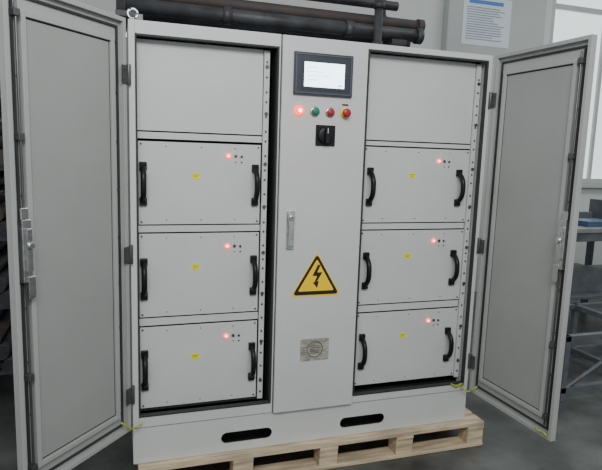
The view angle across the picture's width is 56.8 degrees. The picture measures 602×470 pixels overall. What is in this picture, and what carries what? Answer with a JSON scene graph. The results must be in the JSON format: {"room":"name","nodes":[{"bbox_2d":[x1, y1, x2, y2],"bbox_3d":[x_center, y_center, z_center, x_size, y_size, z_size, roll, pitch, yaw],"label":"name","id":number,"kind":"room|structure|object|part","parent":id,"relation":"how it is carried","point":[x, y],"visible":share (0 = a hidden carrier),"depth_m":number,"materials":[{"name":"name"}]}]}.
{"room":"factory workshop","nodes":[
{"label":"factory workshop","id":0,"kind":"room"},
{"bbox_2d":[0,292,601,469],"bbox_3d":[1.061,1.437,1.803,15.000,0.100,9.300,-1,9,-18],"label":"floor","id":1,"kind":"structure","parent":0,"point":[507,444],"depth_m":3.14,"materials":[{"name":"concrete"}]},
{"bbox_2d":[0,90,12,374],"bbox_3d":[-2.349,-0.482,3.711,1.160,2.925,1.760,-1,9,-18],"label":"storage rack","id":2,"kind":"object","parent":1,"relation":"on","point":[6,357],"visible":0.17,"depth_m":3.22,"materials":[{"name":"metal"}]},
{"bbox_2d":[115,0,425,46],"bbox_3d":[-0.236,-0.423,3.429,2.100,3.025,0.374,-1,9,-18],"label":"pipes","id":3,"kind":"object","parent":1,"relation":"on","point":[246,15],"visible":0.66,"depth_m":3.30,"materials":[{"name":"black metal"}]},
{"bbox_2d":[137,407,483,469],"bbox_3d":[0.037,1.081,3.158,1.865,0.144,0.675,-1,9,-18],"label":"wooden pallet","id":4,"kind":"object","parent":1,"relation":"on","point":[470,433],"visible":0.3,"depth_m":2.90,"materials":[{"name":"brown wood"}]},
{"bbox_2d":[131,404,383,462],"bbox_3d":[-0.019,0.920,3.128,1.785,0.176,0.589,-1,9,-18],"label":"plinth sides","id":5,"kind":"object","parent":4,"relation":"on","point":[236,436],"visible":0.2,"depth_m":2.87,"materials":[{"name":"paint"}]},
{"bbox_2d":[133,390,465,463],"bbox_3d":[0.073,0.965,2.848,1.785,0.174,0.006,-1,9,-18],"label":"plinth","id":6,"kind":"object","parent":4,"relation":"on","point":[196,438],"visible":1,"depth_m":2.81,"materials":[{"name":"paint"}]},
{"bbox_2d":[126,19,492,427],"bbox_3d":[0.015,-0.058,2.978,1.785,1.800,0.604,-1,9,-18],"label":"cabinet frame","id":7,"kind":"object","parent":4,"relation":"on","point":[141,29],"visible":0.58,"depth_m":2.68,"materials":[{"name":"paint"}]},
{"bbox_2d":[0,0,130,469],"bbox_3d":[-0.872,0.034,2.151,0.030,1.800,0.576,5,9,23],"label":"door","id":8,"kind":"structure","parent":7,"relation":"attached to","point":[73,94],"depth_m":2.11,"materials":[{"name":"grey metal"}]},
{"bbox_2d":[8,0,37,469],"bbox_3d":[-0.948,0.065,1.924,0.056,1.680,0.056,-1,9,-18],"label":"rod","id":9,"kind":"object","parent":8,"relation":"attached to","point":[26,245],"depth_m":1.91,"materials":[{"name":"silver metal"}]},
{"bbox_2d":[121,64,134,404],"bbox_3d":[-0.745,0.030,2.402,0.038,1.490,0.038,-1,9,-18],"label":"door hinges","id":10,"kind":"object","parent":7,"relation":"attached to","point":[125,69],"depth_m":2.40,"materials":[{"name":"grey metal"}]},
{"bbox_2d":[126,7,138,36],"bbox_3d":[0.041,-0.977,2.839,1.788,0.058,0.522,-1,9,-18],"label":"lifting eyebolts","id":11,"kind":"object","parent":7,"relation":"on","point":[131,8],"visible":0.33,"depth_m":2.33,"materials":[{"name":"silver metal"}]},
{"bbox_2d":[137,38,481,410],"bbox_3d":[0.093,-0.032,2.739,1.716,1.702,0.025,-1,9,-18],"label":"rack","id":12,"kind":"object","parent":7,"relation":"attached to","point":[182,87],"visible":0.94,"depth_m":2.63,"materials":[{"name":"metal"}]},
{"bbox_2d":[140,311,256,408],"bbox_3d":[-0.509,0.601,2.739,0.550,0.392,0.304,-1,9,-18],"label":"module","id":13,"kind":"object","parent":12,"relation":"attached to","point":[185,363],"visible":0.99,"depth_m":2.65,"materials":[{"name":"paint"}]},
{"bbox_2d":[139,231,258,317],"bbox_3d":[-0.495,0.169,2.675,0.550,0.386,0.304,-1,9,-18],"label":"module","id":14,"kind":"object","parent":12,"relation":"attached to","point":[181,273],"visible":0.98,"depth_m":2.59,"materials":[{"name":"paint"}]},
{"bbox_2d":[138,141,260,224],"bbox_3d":[-0.481,-0.245,2.615,0.550,0.368,0.304,-1,9,-18],"label":"module","id":15,"kind":"object","parent":12,"relation":"attached to","point":[179,182],"visible":1,"depth_m":2.53,"materials":[{"name":"paint"}]},
{"bbox_2d":[354,300,457,385],"bbox_3d":[0.543,0.585,3.082,0.610,0.392,0.304,-1,9,-18],"label":"module","id":16,"kind":"object","parent":12,"relation":"attached to","point":[407,344],"visible":0.9,"depth_m":3.00,"materials":[{"name":"paint"}]},
{"bbox_2d":[358,228,463,304],"bbox_3d":[0.557,0.152,3.019,0.610,0.386,0.304,-1,9,-18],"label":"module","id":17,"kind":"object","parent":12,"relation":"attached to","point":[397,265],"visible":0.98,"depth_m":2.93,"materials":[{"name":"paint"}]},
{"bbox_2d":[362,147,469,222],"bbox_3d":[0.570,-0.268,2.957,0.610,0.380,0.304,-1,9,-18],"label":"module","id":18,"kind":"object","parent":12,"relation":"attached to","point":[401,184],"visible":0.98,"depth_m":2.87,"materials":[{"name":"paint"}]},
{"bbox_2d":[272,34,368,412],"bbox_3d":[0.091,-0.012,2.678,0.424,1.800,0.037,-1,9,-18],"label":"door","id":19,"kind":"structure","parent":7,"relation":"attached to","point":[322,185],"depth_m":2.66,"materials":[{"name":"paint"}]},
{"bbox_2d":[286,211,294,249],"bbox_3d":[-0.047,-0.020,2.611,0.038,0.183,0.030,-1,9,-18],"label":"lock","id":20,"kind":"object","parent":19,"relation":"attached to","point":[290,214],"visible":1,"depth_m":2.61,"materials":[{"name":"silver metal"}]},
{"bbox_2d":[300,338,328,360],"bbox_3d":[0.068,0.567,2.754,0.148,0.112,0.003,-1,9,-18],"label":"nameplate","id":21,"kind":"object","parent":19,"relation":"attached to","point":[311,349],"visible":1,"depth_m":2.75,"materials":[{"name":"metal"}]},
{"bbox_2d":[292,254,338,296],"bbox_3d":[0.075,0.195,2.700,0.245,0.207,0.003,-1,9,-18],"label":"warning sign","id":22,"kind":"object","parent":19,"relation":"attached to","point":[316,281],"visible":1,"depth_m":2.70,"materials":[{"name":"yellow plastic"}]},
{"bbox_3d":[0.104,-0.736,2.557,0.286,0.188,0.015,-1,9,-18],"label":"touchscreen control panel","id":23,"kind":"part","parent":19,"relation":"part of","materials":[{"name":"grey plastic"}]},
{"bbox_2d":[315,125,334,145],"bbox_3d":[0.119,-0.463,2.592,0.096,0.096,0.038,-1,9,-18],"label":"switch","id":24,"kind":"object","parent":19,"relation":"attached to","point":[325,134],"visible":1,"depth_m":2.59,"materials":[{"name":"black plastic"}]},
{"bbox_2d":[121,383,546,436],"bbox_3d":[0.159,0.880,2.547,1.871,0.067,0.583,-1,9,-18],"label":"wires","id":25,"kind":"object","parent":7,"relation":"attached to","point":[459,384],"visible":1,"depth_m":2.62,"materials":[{"name":"yellow plastic"}]},
{"bbox_2d":[468,92,496,369],"bbox_3d":[0.959,0.003,2.959,0.017,1.490,0.046,-1,9,-18],"label":"door hinges","id":26,"kind":"object","parent":7,"relation":"attached to","point":[492,96],"depth_m":2.96,"materials":[{"name":"grey metal"}]},
{"bbox_2d":[469,34,597,441],"bbox_3d":[1.083,0.017,2.701,0.030,1.800,0.586,-1,9,-21],"label":"door","id":27,"kind":"structure","parent":7,"relation":"attached to","point":[532,121],"depth_m":2.66,"materials":[{"name":"grey metal"}]},
{"bbox_2d":[542,51,586,424],"bbox_3d":[1.150,0.053,2.467,0.055,1.680,0.048,-1,9,-18],"label":"rod","id":28,"kind":"object","parent":27,"relation":"attached to","point":[561,241],"depth_m":2.45,"materials":[{"name":"silver metal"}]},
{"bbox_2d":[559,302,601,401],"bbox_3d":[2.330,0.836,4.250,1.450,0.460,0.690,-1,9,-18],"label":"frame","id":29,"kind":"object","parent":1,"relation":"on","point":[572,337],"visible":0.46,"depth_m":3.81,"materials":[{"name":"metal"}]},
{"bbox_2d":[570,199,601,302],"bbox_3d":[3.262,0.264,5.670,2.180,1.240,0.850,-1,9,-18],"label":"workbench","id":30,"kind":"object","parent":1,"relation":"on","point":[586,278],"visible":0.31,"depth_m":5.21,"materials":[{"name":"metal"}]},
{"bbox_2d":[75,0,601,264],"bbox_3d":[-0.300,-1.635,5.822,15.000,4.725,0.200,-1,9,-18],"label":"wall","id":31,"kind":"structure","parent":0,"point":[431,11],"depth_m":6.16,"materials":[{"name":"paint"}]},
{"bbox_2d":[461,0,511,48],"bbox_3d":[2.089,-2.392,6.251,0.630,0.520,0.005,-1,9,-18],"label":"poster","id":32,"kind":"object","parent":31,"relation":"attached to","point":[485,22],"visible":1,"depth_m":6.25,"materials":[{"name":"paper"}]},
{"bbox_2d":[441,0,546,291],"bbox_3d":[2.192,-1.650,6.470,1.300,4.725,0.120,-1,9,-18],"label":"trim","id":33,"kind":"structure","parent":31,"relation":"attached to","point":[527,24],"depth_m":6.38,"materials":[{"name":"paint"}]},
{"bbox_2d":[549,0,601,187],"bbox_3d":[4.632,-2.088,7.289,3.600,2.940,0.200,-1,9,-18],"label":"window","id":34,"kind":"structure","parent":31,"relation":"in","point":[570,19],"depth_m":6.97,"materials":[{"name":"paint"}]}
]}

